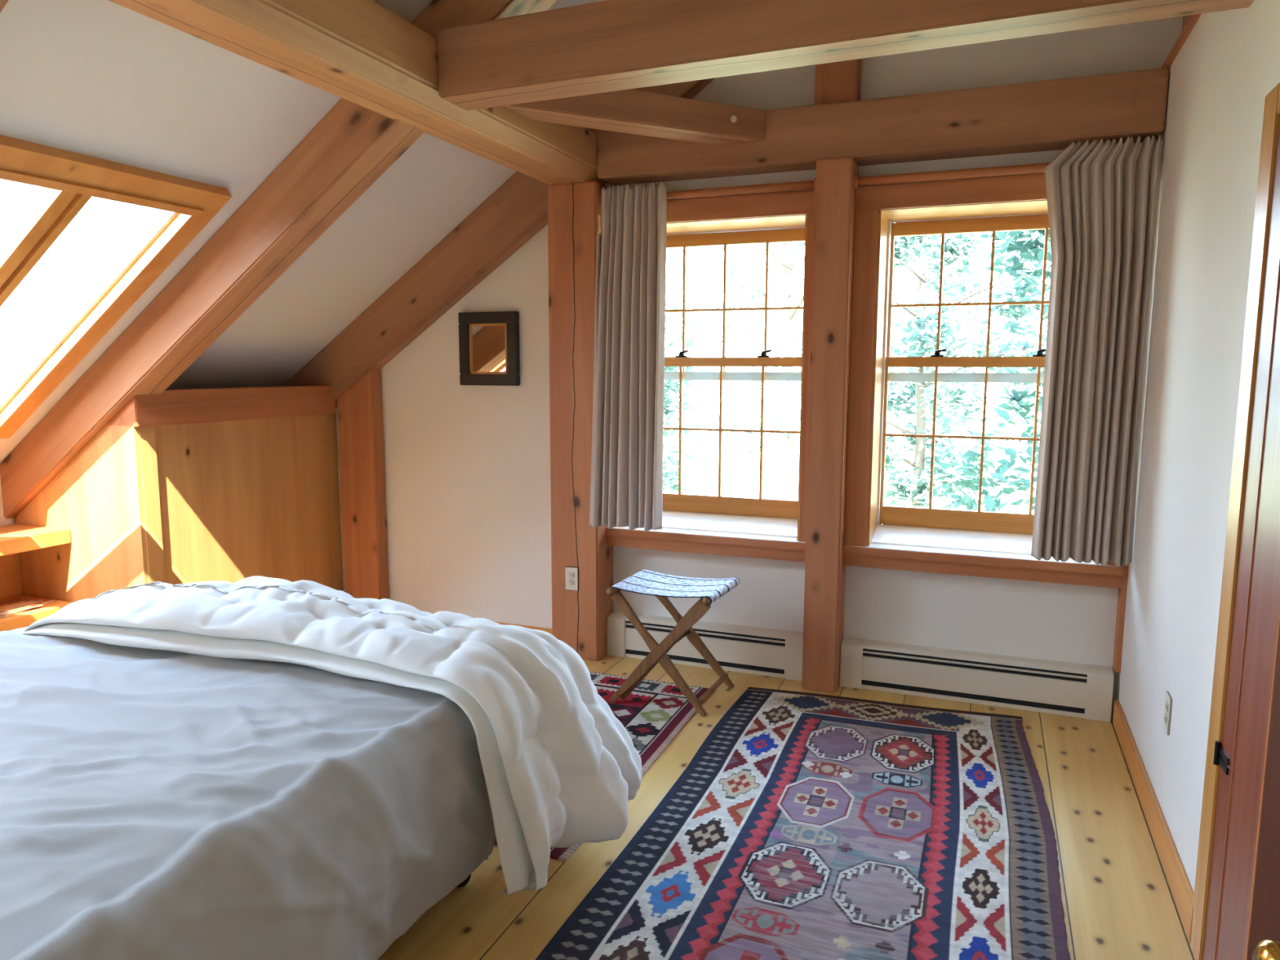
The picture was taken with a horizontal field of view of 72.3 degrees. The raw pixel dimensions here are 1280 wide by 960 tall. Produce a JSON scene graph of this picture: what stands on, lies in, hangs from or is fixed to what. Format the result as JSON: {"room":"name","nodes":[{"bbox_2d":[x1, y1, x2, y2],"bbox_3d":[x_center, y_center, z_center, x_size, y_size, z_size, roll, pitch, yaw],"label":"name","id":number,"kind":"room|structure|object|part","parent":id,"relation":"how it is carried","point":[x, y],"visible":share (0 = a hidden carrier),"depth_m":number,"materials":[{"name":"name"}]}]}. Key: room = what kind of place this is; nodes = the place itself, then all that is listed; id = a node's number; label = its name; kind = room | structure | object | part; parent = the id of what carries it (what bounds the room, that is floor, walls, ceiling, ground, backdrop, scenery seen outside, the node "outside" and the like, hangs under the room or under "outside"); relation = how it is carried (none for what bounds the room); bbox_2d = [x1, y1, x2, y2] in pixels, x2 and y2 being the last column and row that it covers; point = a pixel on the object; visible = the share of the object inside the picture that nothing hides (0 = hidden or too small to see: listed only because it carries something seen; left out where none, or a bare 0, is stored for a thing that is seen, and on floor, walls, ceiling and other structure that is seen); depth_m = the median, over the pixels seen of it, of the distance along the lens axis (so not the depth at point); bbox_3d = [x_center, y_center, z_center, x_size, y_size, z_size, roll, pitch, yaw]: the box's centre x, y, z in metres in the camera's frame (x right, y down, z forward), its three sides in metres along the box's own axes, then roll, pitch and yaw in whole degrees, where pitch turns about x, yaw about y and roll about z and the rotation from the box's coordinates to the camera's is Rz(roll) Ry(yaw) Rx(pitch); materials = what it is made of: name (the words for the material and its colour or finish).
{"room":"attic bedroom","nodes":[
{"label":"attic bedroom","id":0,"kind":"room"},
{"bbox_2d":[0,463,14,525],"bbox_3d":[-3.721,0.622,2.797,0.120,1.036,6.070,3,8,21],"label":"wall","id":1,"kind":"structure","parent":0,"point":[3,521],"depth_m":4.22,"materials":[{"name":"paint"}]},
{"bbox_2d":[0,0,604,463],"bbox_3d":[-2.066,-0.996,2.038,4.108,2.856,6.470,3,8,21],"label":"ceiling","id":2,"kind":"structure","parent":0,"point":[103,79],"depth_m":3.16,"materials":[{"name":"white paint"}]},
{"bbox_2d":[0,0,8,13],"bbox_3d":[-1.862,-0.955,2.092,4.008,2.859,0.185,3,8,21],"label":"rafter","id":3,"kind":"object","parent":2,"relation":"attached to","point":[2,2],"visible":1,"depth_m":2.00,"materials":[{"name":"brown wood"}]},
{"bbox_2d":[0,134,231,439],"bbox_3d":[-2.389,-0.618,3.240,1.435,1.038,0.900,3,8,21],"label":"window","id":4,"kind":"structure","parent":2,"relation":"attached to","point":[95,234],"depth_m":3.31,"materials":[{"name":"brown wood"}]},
{"bbox_3d":[-2.512,-0.625,3.022,1.212,0.838,0.221,3,8,21],"label":"pane","id":5,"kind":"part","parent":4,"relation":"part of","materials":[{"name":"clear glass"}]},
{"bbox_3d":[-2.362,-0.673,3.397,1.212,0.838,0.389,3,8,21],"label":"pane","id":6,"kind":"part","parent":4,"relation":"part of","materials":[{"name":"clear glass"}]},
{"bbox_3d":[-2.420,-0.652,3.248,1.267,0.896,0.744,3,8,21],"label":"sash frame","id":7,"kind":"part","parent":4,"relation":"part of","materials":[{"name":"brown wood"}]},
{"bbox_2d":[0,0,557,519],"bbox_3d":[-1.315,-1.129,3.459,4.008,2.859,0.185,3,8,21],"label":"rafter","id":8,"kind":"object","parent":2,"relation":"attached to","point":[353,144],"visible":0.74,"depth_m":3.55,"materials":[{"name":"brown wood"}]},
{"bbox_2d":[282,77,715,408],"bbox_3d":[-0.833,-1.256,4.628,4.038,2.902,0.115,3,8,21],"label":"rafter","id":9,"kind":"object","parent":2,"relation":"attached to","point":[516,211],"visible":0.32,"depth_m":4.69,"materials":[{"name":"brown wood"}]},
{"bbox_2d":[335,16,1182,715],"bbox_3d":[0.295,-0.889,4.464,6.400,3.630,0.320,3,8,21],"label":"wall","id":10,"kind":"structure","parent":0,"point":[467,468],"depth_m":4.55,"materials":[{"name":"white paint"}]},
{"bbox_2d":[457,311,519,386],"bbox_3d":[-0.817,-0.709,4.737,0.360,0.394,0.036,3,8,21],"label":"wall mirror","id":11,"kind":"object","parent":10,"relation":"attached to","point":[489,341],"visible":1,"depth_m":4.73,"materials":[{"name":"black paint"}]},
{"bbox_2d":[471,325,505,372],"bbox_3d":[-0.816,-0.710,4.739,0.228,0.262,0.006,3,8,21],"label":"mirror glass","id":12,"kind":"object","parent":11,"relation":"attached to","point":[488,342],"depth_m":4.74,"materials":[{"name":"brown mirror"}]},
{"bbox_2d":[493,621,551,634],"bbox_3d":[-0.938,0.832,4.993,1.170,0.075,0.018,3,8,21],"label":"baseboard","id":13,"kind":"structure","parent":10,"relation":"attached to","point":[546,629],"depth_m":4.85,"materials":[{"name":"brown wood"}]},
{"bbox_2d":[607,610,803,680],"bbox_3d":[0.329,0.834,4.444,1.041,0.216,0.098,3,8,21],"label":"baseboard heater","id":14,"kind":"object","parent":10,"relation":"attached to","point":[778,653],"visible":0.74,"depth_m":4.37,"materials":[{"name":"beige metal"}]},
{"bbox_3d":[0.318,0.844,4.418,1.041,0.114,0.030,3,8,21],"label":"panel","id":15,"kind":"part","parent":14,"relation":"part of","materials":[{"name":"white metal"}]},
{"bbox_2d":[605,190,815,562],"bbox_3d":[0.389,-0.507,4.420,1.052,1.713,0.442,3,8,21],"label":"window","id":16,"kind":"structure","parent":10,"relation":"in","point":[760,527],"depth_m":4.42,"materials":[{"name":"brown wood"}]},
{"bbox_3d":[0.375,0.264,4.484,1.048,0.028,0.355,3,8,21],"label":"sill","id":17,"kind":"part","parent":16,"relation":"part of","materials":[{"name":"white"}]},
{"bbox_3d":[0.423,0.131,4.639,0.884,0.092,0.036,3,8,21],"label":"rail","id":18,"kind":"part","parent":16,"relation":"part of","materials":[{"name":"brown wood"}]},
{"bbox_3d":[0.440,-0.545,4.591,0.884,0.045,0.036,3,8,21],"label":"rail","id":19,"kind":"part","parent":16,"relation":"part of","materials":[{"name":"grey metal"}]},
{"bbox_3d":[0.425,-0.613,4.543,0.884,0.048,0.036,3,8,21],"label":"rail","id":20,"kind":"part","parent":16,"relation":"part of","materials":[{"name":"brown wood"}]},
{"bbox_3d":[0.442,-1.241,4.502,0.884,0.062,0.036,3,8,21],"label":"rail","id":21,"kind":"part","parent":16,"relation":"part of","materials":[{"name":"brown wood"}]},
{"bbox_3d":[0.336,-1.287,4.175,1.048,0.103,0.090,3,8,21],"label":"head casing","id":22,"kind":"part","parent":16,"relation":"part of","materials":[{"name":"brown wood"}]},
{"bbox_3d":[0.798,-0.458,4.096,0.050,1.520,0.090,3,8,21],"label":"casing","id":23,"kind":"part","parent":16,"relation":"part of","materials":[{"name":"brown wood"}]},
{"bbox_2d":[597,67,1168,185],"bbox_3d":[0.933,-1.517,3.848,2.375,0.230,0.200,3,8,21],"label":"beam","id":24,"kind":"structure","parent":10,"relation":"attached to","point":[1049,115],"depth_m":3.66,"materials":[{"name":"brown wood"}]},
{"bbox_2d":[504,88,765,145],"bbox_3d":[-0.028,-1.548,3.686,1.220,0.130,0.182,-3,8,-26],"label":"brace","id":25,"kind":"object","parent":24,"relation":"attached to","point":[629,111],"visible":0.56,"depth_m":3.67,"materials":[{"name":"brown wood"}]},
{"bbox_2d":[814,58,862,105],"bbox_3d":[0.879,-2.074,3.842,0.185,0.878,0.120,3,8,21],"label":"timber post","id":26,"kind":"object","parent":24,"relation":"on","point":[839,82],"visible":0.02,"depth_m":3.83,"materials":[{"name":"brown wood"}]},
{"bbox_2d":[840,636,1114,722],"bbox_3d":[1.499,0.896,3.984,1.145,0.216,0.098,3,8,21],"label":"baseboard heater","id":27,"kind":"object","parent":10,"relation":"attached to","point":[1085,691],"visible":1,"depth_m":3.94,"materials":[{"name":"beige metal"}]},
{"bbox_3d":[1.489,0.906,3.959,1.145,0.114,0.030,3,8,21],"label":"panel","id":28,"kind":"part","parent":27,"relation":"part of","materials":[{"name":"white metal"}]},
{"bbox_2d":[843,173,1123,588],"bbox_3d":[1.562,-0.445,3.959,1.151,1.713,0.442,3,8,21],"label":"window","id":29,"kind":"structure","parent":10,"relation":"in","point":[971,543],"depth_m":4.00,"materials":[{"name":"brown wood"}]},
{"bbox_3d":[1.629,-0.166,4.119,0.956,0.820,0.036,3,8,21],"label":"sash","id":30,"kind":"part","parent":29,"relation":"part of","materials":[{"name":"brown wood"}]},
{"bbox_3d":[1.647,-0.833,4.072,0.956,0.755,0.036,3,8,21],"label":"sash","id":31,"kind":"part","parent":29,"relation":"part of","materials":[{"name":"brown wood"}]},
{"bbox_3d":[1.507,-1.225,3.715,1.151,0.103,0.090,3,8,21],"label":"head casing","id":32,"kind":"part","parent":29,"relation":"part of","materials":[{"name":"brown wood"}]},
{"bbox_3d":[1.614,0.194,4.170,0.887,0.092,0.036,3,8,21],"label":"rail","id":33,"kind":"part","parent":29,"relation":"part of","materials":[{"name":"brown wood"}]},
{"bbox_3d":[1.631,-0.482,4.123,0.887,0.045,0.036,3,8,21],"label":"rail","id":34,"kind":"part","parent":29,"relation":"part of","materials":[{"name":"wood"}]},
{"bbox_3d":[1.616,-0.550,4.075,0.887,0.048,0.036,3,8,21],"label":"rail","id":35,"kind":"part","parent":29,"relation":"part of","materials":[{"name":"brown wood"}]},
{"bbox_3d":[1.633,-1.177,4.034,0.887,0.062,0.036,3,8,21],"label":"rail","id":36,"kind":"part","parent":29,"relation":"part of","materials":[{"name":"brown wood"}]},
{"bbox_3d":[1.546,0.326,4.024,1.151,0.028,0.355,3,8,21],"label":"sill","id":37,"kind":"part","parent":29,"relation":"part of","materials":[{"name":"white"}]},
{"bbox_2d":[377,653,1195,959],"bbox_3d":[-0.859,1.347,1.746,6.240,0.120,6.270,3,8,21],"label":"floor","id":38,"kind":"structure","parent":0,"point":[1118,902],"depth_m":2.68,"materials":[{"name":"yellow wood"}]},
{"bbox_2d":[0,524,72,631],"bbox_3d":[-3.160,0.682,3.512,0.403,0.738,1.588,3,8,21],"label":"bookshelf","id":39,"kind":"object","parent":38,"relation":"on","point":[15,539],"visible":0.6,"depth_m":4.06,"materials":[{"name":"brown wood"}]},
{"bbox_2d":[0,597,53,617],"bbox_3d":[-2.921,0.590,4.062,0.210,0.009,0.280,1,7,7],"label":"magazine","id":40,"kind":"object","parent":39,"relation":"on","point":[43,601],"visible":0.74,"depth_m":4.15,"materials":[{"name":"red paper"}]},
{"bbox_2d":[0,597,43,614],"bbox_3d":[-2.934,0.588,4.002,0.210,0.010,0.280,4,8,30],"label":"magazine","id":41,"kind":"object","parent":40,"relation":"on","point":[11,606],"visible":1,"depth_m":4.04,"materials":[{"name":"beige paper"}]},
{"bbox_2d":[13,385,342,602],"bbox_3d":[-2.392,0.196,4.748,0.880,1.392,1.372,3,8,21],"label":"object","id":42,"kind":"object","parent":38,"relation":"on","point":[233,485],"visible":0.69,"depth_m":4.27,"materials":[{"name":"brown wood"}]},
{"bbox_3d":[-2.650,0.291,4.134,0.858,1.358,0.022,3,8,21],"label":"panel","id":43,"kind":"part","parent":42,"relation":"part of","materials":[{"name":"brown wood"}]},
{"bbox_3d":[-2.122,0.286,4.405,0.024,1.180,0.677,3,8,21],"label":"sliding door","id":44,"kind":"part","parent":42,"relation":"part of","materials":[{"name":"brown wood"}]},
{"bbox_3d":[-2.081,-0.393,4.503,0.182,0.160,1.287,3,8,21],"label":"rail","id":45,"kind":"part","parent":42,"relation":"part of","materials":[{"name":"brown wood"}]},
{"bbox_3d":[-1.928,0.214,4.973,0.024,1.180,0.620,3,8,21],"label":"sliding door","id":46,"kind":"part","parent":42,"relation":"part of","materials":[{"name":"brown wood"}]},
{"bbox_2d":[0,626,495,959],"bbox_3d":[-1.553,0.906,2.139,1.952,0.649,1.668,3,8,21],"label":"bed","id":47,"kind":"object","parent":38,"relation":"on","point":[155,804],"visible":0.87,"depth_m":1.94,"materials":[{"name":"grey fabric"}]},
{"bbox_2d":[22,575,641,894],"bbox_3d":[-0.975,0.693,2.860,2.050,0.712,0.708,3,8,21],"label":"duvet","id":48,"kind":"object","parent":47,"relation":"on","point":[560,769],"visible":0.91,"depth_m":2.51,"materials":[{"name":"white fabric"}]},
{"bbox_2d":[337,368,389,599],"bbox_3d":[-1.623,0.064,5.130,0.262,1.560,0.090,3,8,21],"label":"timber post","id":49,"kind":"object","parent":38,"relation":"on","point":[360,408],"visible":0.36,"depth_m":5.08,"materials":[{"name":"brown wood"}]},
{"bbox_2d":[547,181,613,661],"bbox_3d":[-0.298,-0.270,4.493,0.264,2.390,0.210,3,8,21],"label":"timber post","id":50,"kind":"object","parent":38,"relation":"on","point":[580,617],"visible":0.66,"depth_m":4.40,"materials":[{"name":"brown wood"}]},
{"bbox_2d":[108,0,607,185],"bbox_3d":[-1.376,-1.221,1.623,0.260,0.222,6.065,3,8,21],"label":"ceiling beam","id":51,"kind":"structure","parent":50,"relation":"on","point":[362,53],"depth_m":2.75,"materials":[{"name":"brown wood"}]},
{"bbox_2d":[564,566,578,591],"bbox_3d":[-0.351,0.507,4.493,0.076,0.124,0.009,3,8,21],"label":"wall outlet","id":52,"kind":"object","parent":50,"relation":"attached to","point":[571,583],"visible":1,"depth_m":4.49,"materials":[{"name":"beige plastic"}]},
{"bbox_2d":[568,572,574,577],"bbox_3d":[-0.352,0.487,4.489,0.034,0.027,0.004,3,8,21],"label":"socket","id":53,"kind":"object","parent":52,"relation":"attached to","point":[571,575],"depth_m":4.49,"materials":[{"name":"white plastic"}]},
{"bbox_2d":[568,579,574,585],"bbox_3d":[-0.352,0.527,4.494,0.034,0.027,0.004,3,8,21],"label":"socket","id":54,"kind":"object","parent":52,"relation":"attached to","point":[571,582],"depth_m":4.49,"materials":[{"name":"white plastic"}]},
{"bbox_2d":[600,177,815,203],"bbox_3d":[0.308,-1.343,4.095,1.048,0.060,0.065,3,8,21],"label":"curtain rod","id":55,"kind":"object","parent":50,"relation":"attached to","point":[801,185],"visible":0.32,"depth_m":4.01,"materials":[{"name":"brown wood"}]},
{"bbox_2d":[589,181,666,531],"bbox_3d":[-0.063,-0.581,4.256,0.386,1.658,0.104,3,8,21],"label":"curtain","id":56,"kind":"object","parent":55,"relation":"hanging from","point":[626,486],"visible":1,"depth_m":4.24,"materials":[{"name":"grey fabric"}]},
{"bbox_2d":[813,177,815,191],"bbox_3d":[0.788,-1.317,3.906,0.014,0.060,0.065,3,8,21],"label":"socket","id":57,"kind":"object","parent":55,"relation":"attached to","point":[815,178],"depth_m":3.88,"materials":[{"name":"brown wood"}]},
{"bbox_2d":[493,671,715,861],"bbox_3d":[-0.347,1.053,3.552,0.901,0.006,1.551,3,8,21],"label":"rug","id":58,"kind":"object","parent":38,"relation":"on","point":[654,713],"visible":0.16,"depth_m":3.82,"materials":[{"name":"fabric"}]},
{"bbox_2d":[606,568,739,716],"bbox_3d":[0.156,0.732,4.003,0.501,0.542,0.416,3,8,21],"label":"folding stool","id":59,"kind":"object","parent":58,"relation":"on","point":[660,585],"visible":1,"depth_m":3.88,"materials":[{"name":"wood"},{"name":"woven blue and white fabric"}]},
{"bbox_3d":[-0.053,0.473,4.057,0.033,0.034,0.408,3,8,24],"label":"seat rail","id":60,"kind":"part","parent":59,"relation":"part of","materials":[{"name":"brown wood"}]},
{"bbox_3d":[0.101,0.763,3.871,0.406,0.482,0.016,2,8,16],"label":"leg","id":61,"kind":"part","parent":59,"relation":"part of","materials":[{"name":"brown wood"}]},
{"bbox_3d":[0.081,0.762,3.854,0.454,0.520,0.032,3,8,21],"label":"leg","id":62,"kind":"part","parent":59,"relation":"part of","materials":[{"name":"brown wood"}]},
{"bbox_3d":[0.086,0.752,3.847,0.446,0.504,0.073,3,8,21],"label":"leg","id":63,"kind":"part","parent":59,"relation":"part of","materials":[{"name":"brown wood"}]},
{"bbox_3d":[0.157,0.484,3.972,0.501,0.043,0.372,3,8,21],"label":"seat","id":64,"kind":"part","parent":59,"relation":"part of","materials":[{"name":"fabric"}]},
{"bbox_3d":[0.159,0.742,4.005,0.015,0.016,0.370,3,8,23],"label":"pivot rod","id":65,"kind":"part","parent":59,"relation":"part of","materials":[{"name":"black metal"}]},
{"bbox_3d":[0.230,0.721,4.174,0.455,0.520,0.024,3,8,19],"label":"leg","id":66,"kind":"part","parent":59,"relation":"part of","materials":[{"name":"brown wood"}]},
{"bbox_3d":[0.365,0.494,3.900,0.035,0.036,0.396,4,8,25],"label":"seat rail","id":67,"kind":"part","parent":59,"relation":"part of","materials":[{"name":"brown wood"}]},
{"bbox_2d":[535,686,1071,959],"bbox_3d":[0.599,1.165,2.684,1.296,0.008,2.840,3,8,21],"label":"patterned rug","id":68,"kind":"object","parent":38,"relation":"on","point":[802,825],"visible":1,"depth_m":2.75,"materials":[{"name":"fabric"}]},
{"bbox_2d":[801,156,858,693],"bbox_3d":[0.875,-0.215,4.037,0.158,2.405,0.200,3,8,21],"label":"timber post","id":69,"kind":"object","parent":38,"relation":"on","point":[835,192],"visible":0.9,"depth_m":3.94,"materials":[{"name":"brown wood"}]},
{"bbox_2d":[853,152,1162,188],"bbox_3d":[1.488,-1.280,3.632,1.171,0.060,0.065,3,8,21],"label":"curtain rod","id":70,"kind":"object","parent":69,"relation":"attached to","point":[1038,167],"visible":0.58,"depth_m":3.69,"materials":[{"name":"brown wood"}]},
{"bbox_2d":[853,174,858,188],"bbox_3d":[0.950,-1.309,3.843,0.014,0.060,0.065,3,8,21],"label":"socket","id":71,"kind":"object","parent":70,"relation":"attached to","point":[856,176],"depth_m":3.82,"materials":[{"name":"brown wood"}]},
{"bbox_2d":[1031,134,1163,565],"bbox_3d":[1.808,-0.496,3.519,0.408,1.686,0.104,3,8,21],"label":"curtain","id":72,"kind":"object","parent":70,"relation":"hanging from","point":[1102,199],"visible":1,"depth_m":3.50,"materials":[{"name":"grey fabric"}]},
{"bbox_2d":[1115,0,1279,893],"bbox_3d":[1.013,0.077,0.836,0.120,2.640,6.070,3,8,21],"label":"wall","id":73,"kind":"structure","parent":0,"point":[1220,79],"depth_m":2.65,"materials":[{"name":"white paint"}]},
{"bbox_2d":[436,0,1253,111],"bbox_3d":[0.494,-1.376,2.604,2.480,0.222,0.175,3,8,21],"label":"tie beam","id":74,"kind":"structure","parent":73,"relation":"attached to","point":[606,46],"depth_m":2.65,"materials":[{"name":"brown wood"}]},
{"bbox_2d":[1112,564,1128,672],"bbox_3d":[2.051,-0.258,3.623,0.020,2.160,0.085,3,8,21],"label":"trim","id":75,"kind":"structure","parent":73,"relation":"attached to","point":[1122,597],"depth_m":3.70,"materials":[{"name":"brown wood"}]},
{"bbox_2d":[1112,700,1194,943],"bbox_3d":[1.738,1.079,3.005,0.018,0.105,1.570,3,8,21],"label":"baseboard","id":76,"kind":"structure","parent":73,"relation":"attached to","point":[1182,891],"depth_m":2.77,"materials":[{"name":"brown wood"}]},
{"bbox_2d":[1163,691,1172,735],"bbox_3d":[1.669,0.738,2.772,0.009,0.124,0.076,3,8,21],"label":"wall outlet","id":77,"kind":"object","parent":73,"relation":"attached to","point":[1168,701],"visible":1,"depth_m":2.76,"materials":[{"name":"beige plastic"}]},
{"bbox_2d":[1164,713,1167,724],"bbox_3d":[1.668,0.757,2.775,0.004,0.027,0.034,3,8,21],"label":"socket","id":78,"kind":"object","parent":77,"relation":"attached to","point":[1165,714],"depth_m":2.77,"materials":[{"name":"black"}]},
{"bbox_2d":[1164,702,1168,711],"bbox_3d":[1.668,0.718,2.770,0.004,0.027,0.034,3,8,21],"label":"socket","id":79,"kind":"object","parent":77,"relation":"attached to","point":[1166,703],"depth_m":2.77,"materials":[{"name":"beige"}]},
{"bbox_2d":[1160,13,1201,69],"bbox_3d":[1.388,-1.367,1.585,0.152,0.035,4.068,3,8,21],"label":"trim","id":80,"kind":"structure","parent":73,"relation":"on","point":[1193,19],"depth_m":3.08,"materials":[{"name":"brown wood"}]},
{"bbox_2d":[1182,14,1191,30],"bbox_3d":[1.104,-1.442,0.603,0.200,0.360,6.065,3,8,21],"label":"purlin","id":81,"kind":"object","parent":73,"relation":"on","point":[1185,18],"visible":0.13,"depth_m":3.38,"materials":[{"name":"brown wood"}]},
{"bbox_2d":[1189,82,1279,959],"bbox_3d":[1.294,0.220,1.730,0.056,2.130,0.932,3,8,21],"label":"door frame","id":82,"kind":"structure","parent":73,"relation":"in","point":[1250,602],"depth_m":1.99,"materials":[{"name":"brown wood"}]},
{"bbox_3d":[1.293,0.305,1.730,0.030,1.938,0.522,3,8,21],"label":"panel","id":83,"kind":"part","parent":82,"relation":"part of","materials":[{"name":"brown wood"}]},
{"bbox_3d":[1.283,-0.801,1.595,0.018,0.070,0.735,3,8,21],"label":"head casing","id":84,"kind":"part","parent":82,"relation":"part of","materials":[{"name":"brown wood"}]},
{"bbox_2d":[1244,604,1279,959],"bbox_3d":[0.662,0.409,0.558,0.098,2.030,0.743,0,7,-3],"label":"door","id":85,"kind":"structure","parent":73,"relation":"in","point":[1263,940],"depth_m":0.91,"materials":[{"name":"brown wood"}]},
{"bbox_3d":[0.627,0.468,0.843,0.060,0.062,0.062,0,7,-3],"label":"knob","id":86,"kind":"part","parent":85,"relation":"part of","materials":[{"name":"gold metal"}]},
{"label":"outside","id":87,"kind":"structure","parent":0,"visible":0},
{"bbox_2d":[662,413,1040,514],"bbox_3d":[7.360,2.033,19.005,120.000,0.395,120.000,3,8,21],"label":"lawn","id":88,"kind":"structure","parent":87,"point":[740,476],"depth_m":42.17,"materials":[{"name":"green plant"}]},
{"bbox_2d":[662,247,705,493],"bbox_3d":[-0.846,-2.157,20.379,4.517,8.094,6.266,0,7,0],"label":"leafy tree","id":89,"kind":"object","parent":88,"relation":"on","point":[668,475],"visible":0.11,"depth_m":19.09,"materials":[{"name":"green plant"}]},
{"bbox_2d":[700,241,910,499],"bbox_3d":[2.509,-2.605,14.086,3.771,10.600,3.582,-6,10,-42],"label":"birch tree","id":90,"kind":"object","parent":88,"relation":"on","point":[789,440],"visible":0.3,"depth_m":14.49,"materials":[{"name":"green plant"}]},
{"bbox_2d":[792,231,1050,508],"bbox_3d":[6.340,-2.517,19.361,5.748,9.105,5.190,-2,8,-15],"label":"leafy tree","id":91,"kind":"object","parent":88,"relation":"on","point":[923,394],"visible":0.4,"depth_m":18.60,"materials":[{"name":"green plant"}]},
{"bbox_2d":[924,229,1051,512],"bbox_3d":[7.409,-1.649,11.914,6.564,9.284,6.011,3,8,21],"label":"maple tree","id":92,"kind":"object","parent":88,"relation":"on","point":[1030,250],"visible":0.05,"depth_m":12.16,"materials":[{"name":"green plant"}]}
]}

